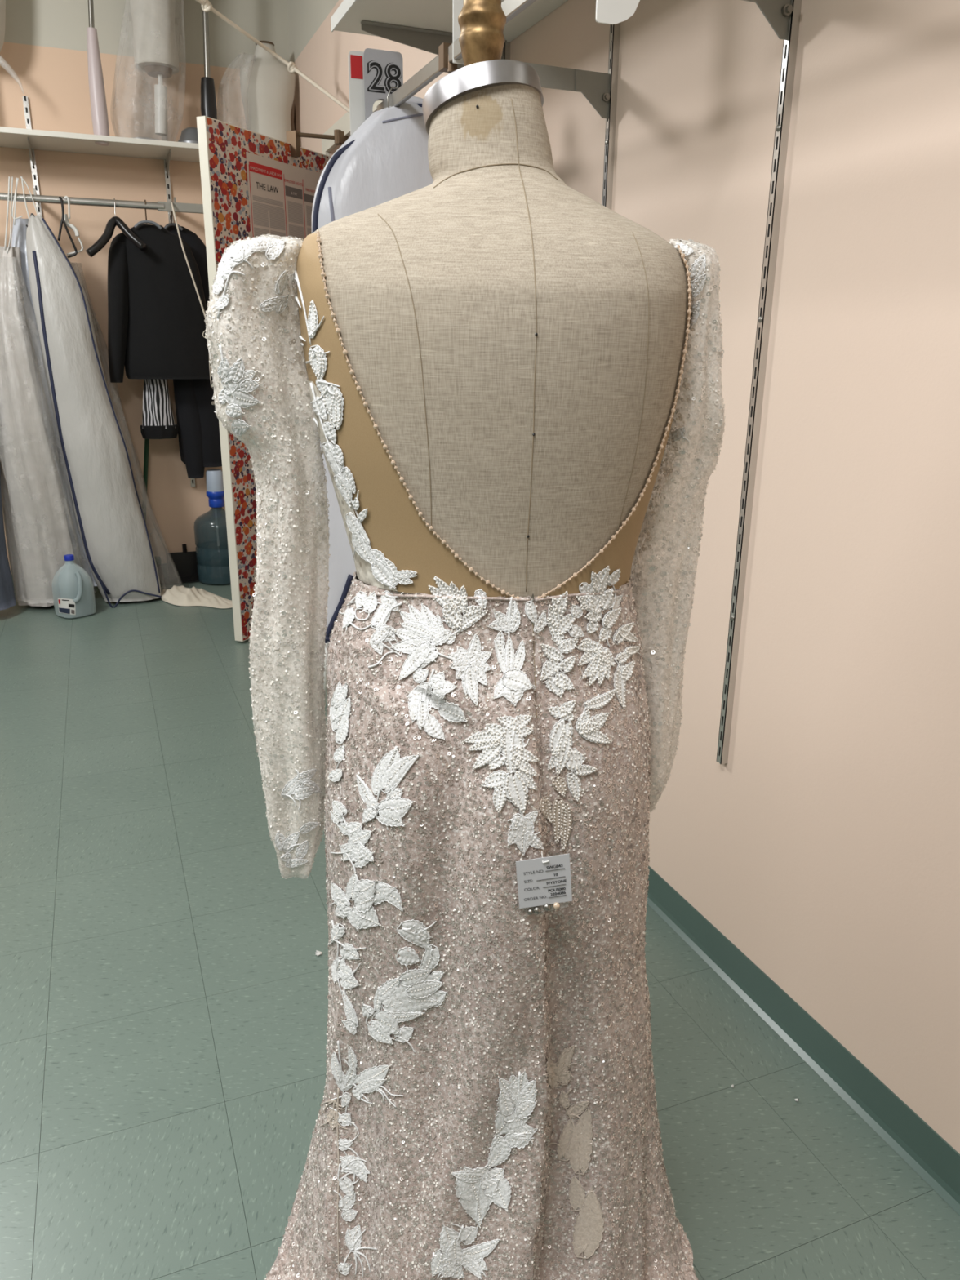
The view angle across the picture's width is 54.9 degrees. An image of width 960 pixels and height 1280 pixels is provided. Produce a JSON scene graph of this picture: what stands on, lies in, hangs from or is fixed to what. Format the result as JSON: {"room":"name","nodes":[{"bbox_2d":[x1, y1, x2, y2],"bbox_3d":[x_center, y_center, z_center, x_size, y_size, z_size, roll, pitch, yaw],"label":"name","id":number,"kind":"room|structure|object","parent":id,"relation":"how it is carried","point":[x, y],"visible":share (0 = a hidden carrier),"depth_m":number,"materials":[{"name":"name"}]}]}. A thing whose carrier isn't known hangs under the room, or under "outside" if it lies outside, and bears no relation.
{"room":"workspace","nodes":[
{"label":"workspace","id":0,"kind":"room"},
{"bbox_2d":[0,0,292,572],"bbox_3d":[-3.674,-1.640,4.352,5.650,3.060,0.120,-6,19,-21],"label":"wall","id":1,"kind":"structure","parent":0,"point":[43,53],"depth_m":4.78,"materials":[{"name":"paint"}]},
{"bbox_2d":[11,563,168,589],"bbox_3d":[-3.663,-0.205,4.739,5.620,0.088,0.008,-6,19,-21],"label":"baseboard","id":2,"kind":"structure","parent":1,"relation":"attached to","point":[164,566],"depth_m":5.43,"materials":[{"name":"rubber"}]},
{"bbox_2d":[0,95,199,486],"bbox_3d":[-2.400,-1.675,4.603,2.100,1.941,0.368,-6,19,-21],"label":"shelf","id":3,"kind":"object","parent":1,"relation":"attached to","point":[28,138],"visible":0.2,"depth_m":4.56,"materials":[{"name":"white laminate"}]},
{"bbox_2d":[0,0,5,51],"bbox_3d":[-2.319,-2.737,4.282,0.342,0.695,0.260,-6,19,-21],"label":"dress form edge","id":4,"kind":"object","parent":3,"relation":"on","point":[2,2],"visible":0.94,"depth_m":4.26,"materials":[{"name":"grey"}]},
{"bbox_2d":[87,0,109,146],"bbox_3d":[-1.819,-2.727,4.361,0.074,0.705,0.074,-6,19,-21],"label":"pole","id":5,"kind":"object","parent":3,"relation":"on","point":[100,118],"visible":0.94,"depth_m":4.37,"materials":[{"name":"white plastic"}]},
{"bbox_2d":[0,187,203,213],"bbox_3d":[-2.228,-2.159,4.534,2.370,0.066,0.327,-6,19,-21],"label":"rail","id":6,"kind":"object","parent":3,"relation":"attached to","point":[159,206],"visible":0.62,"depth_m":4.54,"materials":[{"name":"silver metal"}]},
{"bbox_2d":[0,176,75,606],"bbox_3d":[-2.213,-1.159,4.507,0.422,2.037,0.354,3,18,8],"label":"bag","id":7,"kind":"object","parent":6,"relation":"hanging from","point":[37,535],"visible":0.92,"depth_m":4.56,"materials":[{"name":"white plastic"}]},
{"bbox_2d":[10,177,97,586],"bbox_3d":[-2.180,-1.240,4.677,0.311,1.977,0.218,6,18,18],"label":"bag","id":8,"kind":"object","parent":6,"relation":"hanging from","point":[18,239],"visible":0.22,"depth_m":4.63,"materials":[{"name":"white plastic"}]},
{"bbox_2d":[57,195,77,257],"bbox_3d":[-2.005,-1.996,4.474,0.084,0.276,0.022,-6,19,-21],"label":"hanger","id":9,"kind":"object","parent":6,"relation":"hanging from","point":[62,221],"visible":1,"depth_m":4.47,"materials":[{"name":"black plastic"}]},
{"bbox_2d":[63,195,83,255],"bbox_3d":[-1.985,-2.014,4.503,0.080,0.263,0.045,-6,19,-21],"label":"hanger","id":10,"kind":"object","parent":6,"relation":"hanging from","point":[68,224],"visible":1,"depth_m":4.51,"materials":[{"name":"white plastic"}]},
{"bbox_2d":[20,176,161,608],"bbox_3d":[-1.938,-1.191,4.648,0.456,2.062,0.286,-6,19,-21],"label":"bag","id":11,"kind":"object","parent":6,"relation":"hanging from","point":[112,526],"visible":1,"depth_m":4.60,"materials":[{"name":"white plastic"}]},
{"bbox_2d":[85,198,146,257],"bbox_3d":[-1.791,-2.018,4.531,0.284,0.281,0.166,-6,19,-21],"label":"hanger","id":12,"kind":"object","parent":6,"relation":"hanging from","point":[115,220],"visible":1,"depth_m":4.52,"materials":[{"name":"black plastic"}]},
{"bbox_2d":[107,199,213,382],"bbox_3d":[-1.669,-1.783,4.769,0.534,0.874,0.191,-6,19,-21],"label":"jacket","id":13,"kind":"object","parent":6,"relation":"hanging from","point":[157,325],"visible":0.98,"depth_m":4.72,"materials":[{"name":"black fabric"}]},
{"bbox_2d":[140,378,178,439],"bbox_3d":[-1.733,-1.315,4.957,0.196,0.457,0.133,-6,19,-21],"label":"skirt","id":14,"kind":"object","parent":13,"relation":"hanging from","point":[157,419],"visible":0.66,"depth_m":4.94,"materials":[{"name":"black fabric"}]},
{"bbox_2d":[170,200,211,387],"bbox_3d":[-1.481,-1.769,4.765,0.137,0.900,0.134,-6,19,-21],"label":"string","id":15,"kind":"object","parent":6,"relation":"hanging from","point":[171,203],"visible":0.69,"depth_m":4.67,"materials":[{"name":"fabric"}]},
{"bbox_2d":[164,211,222,478],"bbox_3d":[-1.551,-1.588,5.016,0.227,1.393,0.328,11,20,31],"label":"jacket","id":16,"kind":"object","parent":6,"relation":"hanging from","point":[198,433],"visible":0.47,"depth_m":5.06,"materials":[{"name":"fabric"}]},
{"bbox_2d":[129,0,178,140],"bbox_3d":[-1.607,-2.902,4.531,0.444,0.880,0.336,-6,19,-21],"label":"dress form","id":17,"kind":"object","parent":3,"relation":"on","point":[155,46],"visible":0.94,"depth_m":4.46,"materials":[{"name":"grey plastic"}]},
{"bbox_2d":[177,127,198,143],"bbox_3d":[-1.456,-2.548,4.706,0.190,0.096,0.190,-6,19,-21],"label":"base plate","id":18,"kind":"object","parent":3,"relation":"on","point":[189,135],"visible":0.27,"depth_m":4.64,"materials":[{"name":"grey metal"}]},
{"bbox_2d":[200,9,217,119],"bbox_3d":[-1.352,-2.821,4.550,0.084,0.778,0.078,-6,19,-21],"label":"pole","id":19,"kind":"object","parent":3,"relation":"on","point":[208,102],"visible":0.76,"depth_m":4.55,"materials":[{"name":"black plastic"}]},
{"bbox_2d":[240,40,295,142],"bbox_3d":[-1.140,-2.752,4.744,0.244,0.564,0.403,14,22,37],"label":"bust form","id":20,"kind":"object","parent":1,"relation":"attached to","point":[267,85],"visible":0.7,"depth_m":4.70,"materials":[{"name":"beige fabric"}]},
{"bbox_2d":[196,115,328,641],"bbox_3d":[-0.911,-1.128,4.283,0.177,2.150,0.871,10,20,27],"label":"board","id":21,"kind":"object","parent":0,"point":[223,146],"depth_m":3.94,"materials":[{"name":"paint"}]},
{"bbox_2d":[245,151,320,382],"bbox_3d":[-0.857,-1.653,4.202,0.002,0.925,0.540,9,19,24],"label":"poster","id":22,"kind":"object","parent":21,"relation":"attached to","point":[281,195],"visible":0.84,"depth_m":4.06,"materials":[{"name":"paper"}]},
{"bbox_2d":[285,129,348,157],"bbox_3d":[-0.716,-2.189,4.080,0.274,0.105,0.061,0,17,-1],"label":"door closer","id":23,"kind":"structure","parent":21,"relation":"attached to","point":[292,136],"depth_m":4.07,"materials":[{"name":"brown metal"}]},
{"bbox_2d":[0,577,959,1279],"bbox_3d":[-1.400,1.114,0.945,7.150,0.116,10.492,-6,19,-21],"label":"floor","id":24,"kind":"structure","parent":0,"point":[164,992],"depth_m":1.85,"materials":[{"name":"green tile"}]},
{"bbox_2d":[0,467,16,610],"bbox_3d":[-2.439,-0.918,4.411,0.244,1.559,0.388,15,23,39],"label":"bag","id":25,"kind":"object","parent":24,"relation":"on","point":[7,598],"visible":1,"depth_m":4.56,"materials":[{"name":"white fabric"}]},
{"bbox_2d":[51,554,96,618],"bbox_3d":[-2.044,-0.275,4.648,0.192,0.305,0.178,13,21,35],"label":"water jug","id":26,"kind":"object","parent":24,"relation":"on","point":[73,588],"visible":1,"depth_m":4.60,"materials":[{"name":"grey"}]},
{"bbox_2d":[142,438,165,584],"bbox_3d":[-1.871,-0.934,5.117,0.297,1.283,0.123,-15,23,-40],"label":"broom","id":27,"kind":"object","parent":24,"relation":"on","point":[157,558],"visible":0.18,"depth_m":5.16,"materials":[{"name":"green paint"}]},
{"bbox_2d":[165,543,199,584],"bbox_3d":[-1.707,-0.449,5.383,0.214,0.198,0.167,-6,19,-21],"label":"dustpan","id":28,"kind":"object","parent":24,"relation":"on","point":[182,567],"visible":0.69,"depth_m":5.43,"materials":[{"name":"black plastic"}]},
{"bbox_2d":[160,585,232,608],"bbox_3d":[-1.552,-0.253,4.989,0.272,0.062,0.602,-16,24,-42],"label":"cloth","id":29,"kind":"object","parent":24,"relation":"on","point":[181,595],"visible":0.88,"depth_m":4.92,"materials":[{"name":"white fabric"}]},
{"bbox_2d":[193,469,231,585],"bbox_3d":[-1.503,-0.652,5.311,0.270,0.639,0.270,-6,19,-21],"label":"water bottle","id":30,"kind":"object","parent":24,"relation":"on","point":[210,527],"visible":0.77,"depth_m":5.23,"materials":[{"name":"teal"}]},
{"bbox_2d":[315,950,322,955],"bbox_3d":[-0.363,0.704,2.078,0.016,0.007,0.015,4,18,10],"label":"thread","id":31,"kind":"object","parent":24,"relation":"on","point":[317,953],"visible":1,"depth_m":2.08,"materials":[{"name":"white fabric"}]},
{"bbox_2d":[312,0,688,600],"bbox_3d":[0.011,0.144,1.060,0.332,1.690,0.326,-15,23,-40],"label":"dress form","id":32,"kind":"object","parent":24,"relation":"on","point":[513,340],"visible":0.63,"depth_m":0.84,"materials":[{"name":"fabric"}]},
{"bbox_2d":[204,229,725,1279],"bbox_3d":[0.006,0.219,1.030,0.556,1.242,0.521,-6,19,-21],"label":"gown","id":33,"kind":"object","parent":32,"relation":"on","point":[488,1111],"visible":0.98,"depth_m":0.97,"materials":[{"name":"beige fabric"}]},
{"bbox_2d":[515,851,572,915],"bbox_3d":[0.062,0.239,0.902,0.056,0.071,0.010,1,17,0],"label":"tag","id":34,"kind":"object","parent":33,"relation":"attached to","point":[544,882],"visible":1,"depth_m":0.90,"materials":[{"name":"paper"}]},
{"bbox_2d":[286,0,959,1154],"bbox_3d":[0.613,-0.729,1.577,0.120,3.060,8.740,-6,19,-21],"label":"wall","id":35,"kind":"structure","parent":0,"point":[824,848],"depth_m":1.62,"materials":[{"name":"paint"}]},
{"bbox_2d":[195,0,349,112],"bbox_3d":[-0.895,-2.527,3.760,0.784,0.780,0.364,-2,18,-9],"label":"rope","id":36,"kind":"object","parent":35,"relation":"hanging from","point":[206,6],"visible":0.97,"depth_m":3.86,"materials":[{"name":"fabric"}]},
{"bbox_2d":[293,95,296,130],"bbox_3d":[-0.981,-2.797,4.952,0.043,0.446,0.036,-6,19,-21],"label":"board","id":37,"kind":"object","parent":35,"relation":"attached to","point":[295,122],"visible":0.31,"depth_m":4.94,"materials":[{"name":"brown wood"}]},
{"bbox_2d":[321,100,382,159],"bbox_3d":[-0.558,-1.175,4.283,0.020,2.270,1.070,-6,19,-21],"label":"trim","id":38,"kind":"structure","parent":35,"relation":"attached to","point":[343,124],"depth_m":4.13,"materials":[{"name":"white paint"}]},
{"bbox_2d":[330,0,568,59],"bbox_3d":[0.564,-1.052,0.781,0.472,0.106,3.950,-6,19,-21],"label":"wall shelf","id":39,"kind":"object","parent":35,"relation":"attached to","point":[422,24],"visible":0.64,"depth_m":2.36,"materials":[{"name":"white laminate"}]},
{"bbox_2d":[503,41,510,59],"bbox_3d":[0.069,-1.246,2.642,0.017,2.400,0.016,-6,19,-21],"label":"shelf standard","id":40,"kind":"object","parent":35,"relation":"attached to","point":[507,45],"visible":0.03,"depth_m":2.52,"materials":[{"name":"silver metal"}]},
{"bbox_2d":[376,0,792,118],"bbox_3d":[0.563,-0.850,0.901,0.408,0.096,3.450,-6,19,-21],"label":"shelf bracket","id":41,"kind":"object","parent":35,"relation":"attached to","point":[594,86],"visible":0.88,"depth_m":2.00,"materials":[{"name":"metal"}]},
{"bbox_2d":[347,50,384,136],"bbox_3d":[-0.271,-1.344,2.325,0.115,0.230,0.004,-6,19,-21],"label":"divider","id":42,"kind":"object","parent":41,"relation":"hanging from","point":[356,63],"visible":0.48,"depth_m":2.30,"materials":[{"name":"white plastic"}]},
{"bbox_2d":[311,86,433,703],"bbox_3d":[-0.140,-0.606,2.483,0.683,1.538,0.161,-8,19,-24],"label":"bag","id":43,"kind":"object","parent":41,"relation":"hanging from","point":[385,158],"visible":0.25,"depth_m":2.22,"materials":[{"name":"white plastic"}]},
{"bbox_2d":[363,48,403,120],"bbox_3d":[-0.240,-1.355,2.318,0.100,0.215,0.005,-6,19,-21],"label":"divider","id":44,"kind":"object","parent":41,"relation":"hanging from","point":[383,69],"visible":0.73,"depth_m":2.30,"materials":[{"name":"grey"}]},
{"bbox_2d":[452,0,463,64],"bbox_3d":[-0.021,-1.273,1.838,0.070,0.230,0.004,-6,19,-21],"label":"divider","id":45,"kind":"object","parent":41,"relation":"attached to","point":[457,4],"visible":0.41,"depth_m":1.84,"materials":[{"name":"white plastic"}]},
{"bbox_2d":[595,0,639,24],"bbox_3d":[0.200,-1.023,1.275,0.075,0.306,0.003,-6,19,-21],"label":"divider","id":46,"kind":"object","parent":41,"relation":"hanging from","point":[607,11],"visible":1,"depth_m":1.31,"materials":[{"name":"white plastic"}]},
{"bbox_2d":[602,22,620,209],"bbox_3d":[0.292,-1.077,2.109,0.020,2.400,0.016,-6,19,-21],"label":"shelf standard","id":47,"kind":"object","parent":35,"relation":"attached to","point":[615,29],"visible":0.32,"depth_m":2.07,"materials":[{"name":"silver metal"}]},
{"bbox_2d":[716,0,801,764],"bbox_3d":[0.517,-0.901,1.578,0.020,2.427,0.016,-6,19,-21],"label":"shelf standard","id":48,"kind":"object","parent":35,"relation":"attached to","point":[788,55],"visible":1,"depth_m":1.70,"materials":[{"name":"silver metal"}]},
{"bbox_2d":[646,866,959,1215],"bbox_3d":[0.558,0.712,1.944,0.016,0.087,8.620,-6,19,-21],"label":"baseboard","id":49,"kind":"structure","parent":35,"relation":"attached to","point":[935,1160],"depth_m":1.76,"materials":[{"name":"rubber"}]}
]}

